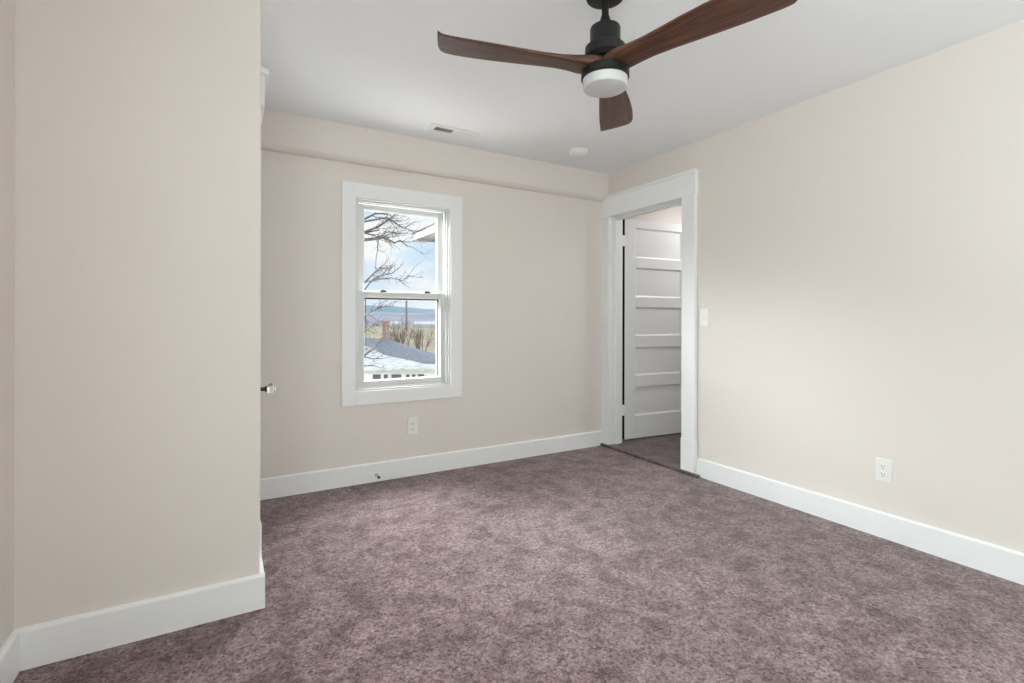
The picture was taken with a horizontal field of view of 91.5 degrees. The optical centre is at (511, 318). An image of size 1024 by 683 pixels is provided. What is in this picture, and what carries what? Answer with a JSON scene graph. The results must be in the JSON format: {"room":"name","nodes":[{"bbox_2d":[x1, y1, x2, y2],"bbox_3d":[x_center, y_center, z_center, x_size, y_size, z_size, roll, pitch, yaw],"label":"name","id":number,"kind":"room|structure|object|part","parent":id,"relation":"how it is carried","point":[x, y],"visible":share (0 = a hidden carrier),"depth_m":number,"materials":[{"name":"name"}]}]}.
{"room":"empty bedroom","nodes":[
{"label":"empty bedroom","id":0,"kind":"room"},
{"bbox_2d":[0,0,14,648],"bbox_3d":[-0.774,-0.033,0.016,0.150,2.543,3.603,0,0,-30],"label":"wall","id":1,"kind":"structure","parent":0,"point":[7,7],"depth_m":1.56,"materials":[{"name":"white paint"}]},
{"bbox_2d":[0,632,18,682],"bbox_3d":[-0.699,1.073,0.050,0.018,0.132,3.583,0,0,-30],"label":"baseboard","id":2,"kind":"structure","parent":1,"relation":"attached to","point":[9,652],"depth_m":1.54,"materials":[{"name":"white paint"}]},
{"bbox_2d":[14,0,260,628],"bbox_3d":[-1.398,-0.034,1.806,0.861,2.543,0.120,0,0,-30],"label":"wall","id":3,"kind":"structure","parent":0,"point":[138,122],"depth_m":1.77,"materials":[{"name":"white paint"}]},
{"bbox_2d":[13,572,264,670],"bbox_3d":[-1.293,1.071,1.788,0.729,0.132,0.018,0,0,-30],"label":"baseboard","id":4,"kind":"structure","parent":3,"relation":"attached to","point":[40,644],"depth_m":1.76,"materials":[{"name":"white paint"}]},
{"bbox_2d":[260,150,601,477],"bbox_3d":[-0.762,-0.033,3.710,3.867,2.543,0.170,0,0,-30],"label":"wall","id":5,"kind":"structure","parent":0,"point":[532,261],"depth_m":3.84,"materials":[{"name":"white paint"}]},
{"bbox_2d":[341,181,462,406],"bbox_3d":[-0.812,-0.170,3.670,0.890,1.527,0.190,0,0,-30],"label":"window","id":6,"kind":"structure","parent":5,"relation":"in","point":[356,198],"depth_m":3.59,"materials":[{"name":"white paint"}]},
{"bbox_3d":[-0.815,-0.487,3.672,0.654,0.650,0.030,0,0,-30],"label":"sash","id":7,"kind":"part","parent":6,"relation":"part of","materials":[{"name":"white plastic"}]},
{"bbox_3d":[-0.833,0.153,3.722,0.658,0.660,0.060,0,0,-30],"label":"screen frame","id":8,"kind":"part","parent":6,"relation":"part of","materials":[{"name":"grey"}]},
{"bbox_3d":[-0.796,0.148,3.637,0.650,0.680,0.036,0,0,-30],"label":"sash","id":9,"kind":"part","parent":6,"relation":"part of","materials":[{"name":"white plastic"}]},
{"bbox_3d":[-0.816,-0.169,3.672,0.712,1.345,0.182,0,0,-30],"label":"frame","id":10,"kind":"part","parent":6,"relation":"part of","materials":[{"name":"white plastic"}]},
{"bbox_2d":[407,417,417,434],"bbox_3d":[-0.722,0.781,3.631,0.078,0.124,0.009,0,0,-30],"label":"wall outlet","id":11,"kind":"object","parent":5,"relation":"attached to","point":[412,423],"visible":1,"depth_m":3.63,"materials":[{"name":"white plastic"}]},
{"bbox_2d":[260,430,601,499],"bbox_3d":[-0.408,1.073,3.808,2.824,0.132,0.018,0,0,-30],"label":"baseboard","id":12,"kind":"structure","parent":5,"relation":"attached to","point":[319,480],"depth_m":3.63,"materials":[{"name":"white paint"}]},
{"bbox_2d":[261,108,608,201],"bbox_3d":[-0.387,-1.184,3.792,2.872,0.240,0.062,0,0,-30],"label":"soffit","id":13,"kind":"structure","parent":5,"relation":"attached to","point":[282,132],"depth_m":3.59,"materials":[{"name":"white paint"}]},
{"bbox_2d":[13,433,1023,682],"bbox_3d":[1.101,1.172,1.801,5.187,0.101,5.115,0,0,-30],"label":"floor","id":14,"kind":"structure","parent":0,"point":[597,564],"depth_m":2.06,"materials":[{"name":"carpet"}]},
{"bbox_2d":[261,0,1023,173],"bbox_3d":[1.083,-1.361,1.842,5.187,0.120,5.209,0,0,-30],"label":"ceiling","id":15,"kind":"structure","parent":0,"point":[380,65],"depth_m":2.56,"materials":[{"name":"white paint"}]},
{"bbox_2d":[426,123,480,139],"bbox_3d":[-0.406,-1.300,3.460,0.358,0.013,0.130,0,0,-30],"label":"ceiling vent","id":16,"kind":"object","parent":15,"relation":"in","point":[433,127],"visible":1,"depth_m":3.45,"materials":[{"name":"white plastic"}]},
{"bbox_2d":[569,147,587,157],"bbox_3d":[0.513,-1.279,3.858,0.148,0.046,0.148,0,0,-30],"label":"smoke detector","id":17,"kind":"object","parent":15,"relation":"attached to","point":[579,152],"visible":1,"depth_m":3.81,"materials":[{"name":"white plastic"}]},
{"bbox_2d":[437,0,796,130],"bbox_3d":[0.321,-1.093,1.835,1.139,0.418,1.137,0,0,-30],"label":"ceiling fan","id":18,"kind":"object","parent":15,"relation":"hanging from","point":[605,64],"visible":1,"depth_m":1.83,"materials":[{"name":"brown wood"}]},
{"bbox_3d":[0.038,-0.975,1.844,0.638,0.045,0.166,0,0,-14],"label":"blade","id":19,"kind":"part","parent":18,"relation":"part of","materials":[{"name":"brown wood"}]},
{"bbox_3d":[0.359,-0.977,1.924,0.152,0.056,0.152,0,0,-30],"label":"hub plate","id":20,"kind":"part","parent":18,"relation":"part of","materials":[{"name":"black metal"}]},
{"bbox_3d":[0.450,-0.974,2.242,0.166,0.045,0.638,0,0,16],"label":"blade","id":21,"kind":"part","parent":18,"relation":"part of","materials":[{"name":"brown wood"}]},
{"bbox_3d":[0.590,-0.974,1.686,0.166,0.045,0.638,0,0,-44],"label":"blade","id":22,"kind":"part","parent":18,"relation":"part of","materials":[{"name":"brown wood"}]},
{"bbox_2d":[627,205,681,224],"bbox_3d":[1.521,-0.078,5.043,1.420,2.443,0.080,0,0,-30],"label":"wall","id":23,"kind":"structure","parent":0,"point":[673,215],"depth_m":5.01,"materials":[{"name":"white paint"}]},
{"bbox_2d":[609,19,1023,552],"bbox_3d":[2.162,-0.027,2.381,0.134,2.543,5.059,0,0,-30],"label":"wall","id":24,"kind":"structure","parent":0,"point":[860,244],"depth_m":2.63,"materials":[{"name":"white paint"}]},
{"bbox_2d":[601,168,698,473],"bbox_3d":[1.135,0.023,4.107,0.172,2.238,1.043,0,0,-30],"label":"door frame","id":25,"kind":"structure","parent":24,"relation":"attached to","point":[661,194],"depth_m":4.07,"materials":[{"name":"white paint"}]},
{"bbox_3d":[0.849,-0.021,4.489,0.030,1.825,0.095,0,0,-30],"label":"casing","id":26,"kind":"part","parent":25,"relation":"part of","materials":[{"name":"white paint"}]},
{"bbox_3d":[1.082,-1.002,4.075,0.044,0.188,1.043,0,0,-30],"label":"head casing","id":27,"kind":"part","parent":25,"relation":"part of","materials":[{"name":"white paint"}]},
{"bbox_3d":[1.311,-0.020,3.689,0.030,1.825,0.121,0,0,-30],"label":"casing","id":28,"kind":"part","parent":25,"relation":"part of","materials":[{"name":"white paint"}]},
{"bbox_2d":[622,219,681,439],"bbox_3d":[1.365,0.094,4.746,0.872,2.027,0.072,0,0,-28],"label":"door","id":29,"kind":"structure","parent":24,"relation":"in","point":[652,251],"depth_m":4.71,"materials":[{"name":"white paint"}]},
{"bbox_3d":[1.393,0.764,4.758,0.560,0.268,0.025,0,0,-25],"label":"panel","id":30,"kind":"part","parent":29,"relation":"part of","materials":[{"name":"white paint"}]},
{"bbox_3d":[1.393,0.395,4.758,0.560,0.261,0.025,0,0,-25],"label":"panel","id":31,"kind":"part","parent":29,"relation":"part of","materials":[{"name":"white paint"}]},
{"bbox_3d":[1.394,0.024,4.758,0.560,0.267,0.025,0,0,-25],"label":"panel","id":32,"kind":"part","parent":29,"relation":"part of","materials":[{"name":"white paint"}]},
{"bbox_3d":[1.395,-0.339,4.758,0.560,0.271,0.025,0,0,-25],"label":"panel","id":33,"kind":"part","parent":29,"relation":"part of","materials":[{"name":"white paint"}]},
{"bbox_3d":[1.396,-0.706,4.758,0.560,0.276,0.025,0,0,-25],"label":"panel","id":34,"kind":"part","parent":29,"relation":"part of","materials":[{"name":"white paint"}]},
{"bbox_2d":[700,309,708,325],"bbox_3d":[1.378,-0.010,3.584,0.019,0.124,0.078,0,0,-30],"label":"light switch","id":35,"kind":"object","parent":24,"relation":"attached to","point":[704,313],"visible":1,"depth_m":3.58,"materials":[{"name":"white plastic"}]},
{"bbox_2d":[696,457,1023,584],"bbox_3d":[2.314,1.079,1.961,0.018,0.132,3.877,0,0,-30],"label":"baseboard","id":36,"kind":"structure","parent":24,"relation":"attached to","point":[1002,562],"depth_m":2.60,"materials":[{"name":"white paint"}]},
{"bbox_2d":[875,457,891,483],"bbox_3d":[1.945,0.794,2.610,0.009,0.124,0.078,0,0,-30],"label":"wall outlet","id":37,"kind":"object","parent":24,"relation":"attached to","point":[883,467],"visible":1,"depth_m":2.61,"materials":[{"name":"white plastic"}]},
{"bbox_2d":[879,471,886,477],"bbox_3d":[1.943,0.815,2.609,0.004,0.028,0.034,0,0,-30],"label":"receptacle","id":38,"kind":"object","parent":37,"relation":"attached to","point":[882,474],"depth_m":2.61,"materials":[{"name":"grey plastic"}]},
{"bbox_2d":[879,464,886,469],"bbox_3d":[1.943,0.774,2.609,0.004,0.028,0.034,0,0,-30],"label":"receptacle","id":39,"kind":"object","parent":37,"relation":"attached to","point":[881,466],"depth_m":2.61,"materials":[{"name":"grey plastic"}]},
{"bbox_3d":[-1.403,-0.084,2.557,0.120,2.443,1.186,0,0,-30],"label":"wall","id":40,"kind":"structure","parent":0,"visible":0},
{"bbox_2d":[260,548,263,572],"bbox_3d":[-1.069,1.072,2.111,0.018,0.132,0.317,0,0,-30],"label":"baseboard","id":41,"kind":"structure","parent":40,"relation":"attached to","point":[261,561],"depth_m":2.04,"materials":[{"name":"white paint"}]},
{"bbox_2d":[260,67,268,553],"bbox_3d":[-1.361,0.006,2.652,0.049,2.262,1.003,0,0,-30],"label":"door frame","id":42,"kind":"structure","parent":40,"relation":"attached to","point":[264,72],"depth_m":2.26,"materials":[{"name":"white paint"}]},
{"bbox_3d":[-1.170,-0.013,2.292,0.020,1.900,0.091,0,0,-30],"label":"casing","id":43,"kind":"part","parent":42,"relation":"part of","materials":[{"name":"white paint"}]},
{"bbox_3d":[-1.351,-1.044,2.638,0.049,0.162,0.969,0,0,-30],"label":"head casing","id":44,"kind":"part","parent":42,"relation":"part of","materials":[{"name":"white paint"}]},
{"bbox_2d":[261,383,275,393],"bbox_3d":[-1.357,0.092,2.667,0.119,2.050,0.737,0,0,-30],"label":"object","id":45,"kind":"structure","parent":40,"relation":"in","point":[270,388],"depth_m":2.40,"materials":[{"name":"clear glass"}]},
{"bbox_3d":[-1.167,0.338,2.416,0.040,0.051,0.051,0,0,-30],"label":"glass knob","id":46,"kind":"part","parent":45,"relation":"part of","materials":[{"name":"white"}]},
{"label":"outside","id":47,"kind":"structure","parent":0,"visible":0},
{"bbox_2d":[364,305,435,312],"bbox_3d":[-151.606,-6.047,640.012,462.095,22.936,220.000,0,0,-30],"label":"hill","id":48,"kind":"structure","parent":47,"point":[395,309],"depth_m":606.04,"materials":[{"name":"white snow"}]},
{"bbox_3d":[1.245,1.708,7.363,3.470,6.070,4.000,0,0,-30],"label":"wall","id":49,"kind":"structure","parent":0,"visible":0},
{"bbox_2d":[411,223,435,241],"bbox_3d":[1.032,-1.805,7.414,3.800,1.005,4.310,0,0,-30],"label":"roof eave","id":50,"kind":"object","parent":49,"relation":"on","point":[430,233],"visible":0.11,"depth_m":7.95,"materials":[{"name":"grey paint"}]},
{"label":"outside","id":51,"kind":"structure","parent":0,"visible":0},
{"bbox_2d":[364,326,435,354],"bbox_3d":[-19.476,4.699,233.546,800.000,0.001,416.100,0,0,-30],"label":"ground","id":52,"kind":"structure","parent":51,"point":[431,348],"depth_m":140.24,"materials":[{"name":"green plant"}]},
{"bbox_2d":[389,322,402,327],"bbox_3d":[-59.225,2.986,254.055,9.285,3.260,9.993,0,0,-30],"label":"warehouse","id":53,"kind":"structure","parent":52,"relation":"on","point":[395,323],"depth_m":250.12,"materials":[{"name":"white"}]},
{"bbox_2d":[364,212,433,367],"bbox_3d":[-1.925,0.836,6.812,1.714,7.805,0.744,0,0,-3],"label":"bare tree","id":54,"kind":"object","parent":52,"relation":"on","point":[379,237],"visible":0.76,"depth_m":6.78,"materials":[{"name":"brown plant"}]},
{"bbox_2d":[378,317,419,345],"bbox_3d":[-10.627,2.121,44.902,4.479,5.235,3.028,0,0,41],"label":"bare shrub","id":55,"kind":"object","parent":52,"relation":"on","point":[393,334],"visible":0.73,"depth_m":44.39,"materials":[{"name":"brown plant"}]},
{"bbox_2d":[364,312,435,325],"bbox_3d":[-79.207,-0.125,439.314,422.460,11.397,180.000,0,0,-30],"label":"hill","id":56,"kind":"structure","parent":52,"relation":"on","point":[430,316],"depth_m":382.50,"materials":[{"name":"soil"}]},
{"bbox_2d":[364,321,435,379],"bbox_3d":[-5.247,2.399,19.109,4.870,4.660,6.878,0,0,-12],"label":"house","id":57,"kind":"structure","parent":52,"relation":"on","point":[405,361],"depth_m":16.88,"materials":[{"name":"grey"}]},
{"bbox_2d":[405,301,407,330],"bbox_3d":[-42.371,-1.349,200.038,1.000,12.000,1.000,0,0,-30],"label":"smokestack","id":58,"kind":"object","parent":52,"relation":"on","point":[406,317],"visible":0.94,"depth_m":199.70,"materials":[{"name":"brick"}]},
{"bbox_2d":[401,323,435,350],"bbox_3d":[-9.031,2.402,48.730,3.159,4.678,3.814,0,0,18],"label":"bare shrub","id":59,"kind":"object","parent":52,"relation":"on","point":[417,340],"visible":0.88,"depth_m":48.50,"materials":[{"name":"brown plant"}]},
{"bbox_2d":[413,321,435,327],"bbox_3d":[-41.940,2.982,268.257,23.828,3.340,20.490,0,0,-30],"label":"warehouse","id":60,"kind":"structure","parent":52,"relation":"on","point":[424,324],"depth_m":262.25,"materials":[{"name":"white"}]}
]}

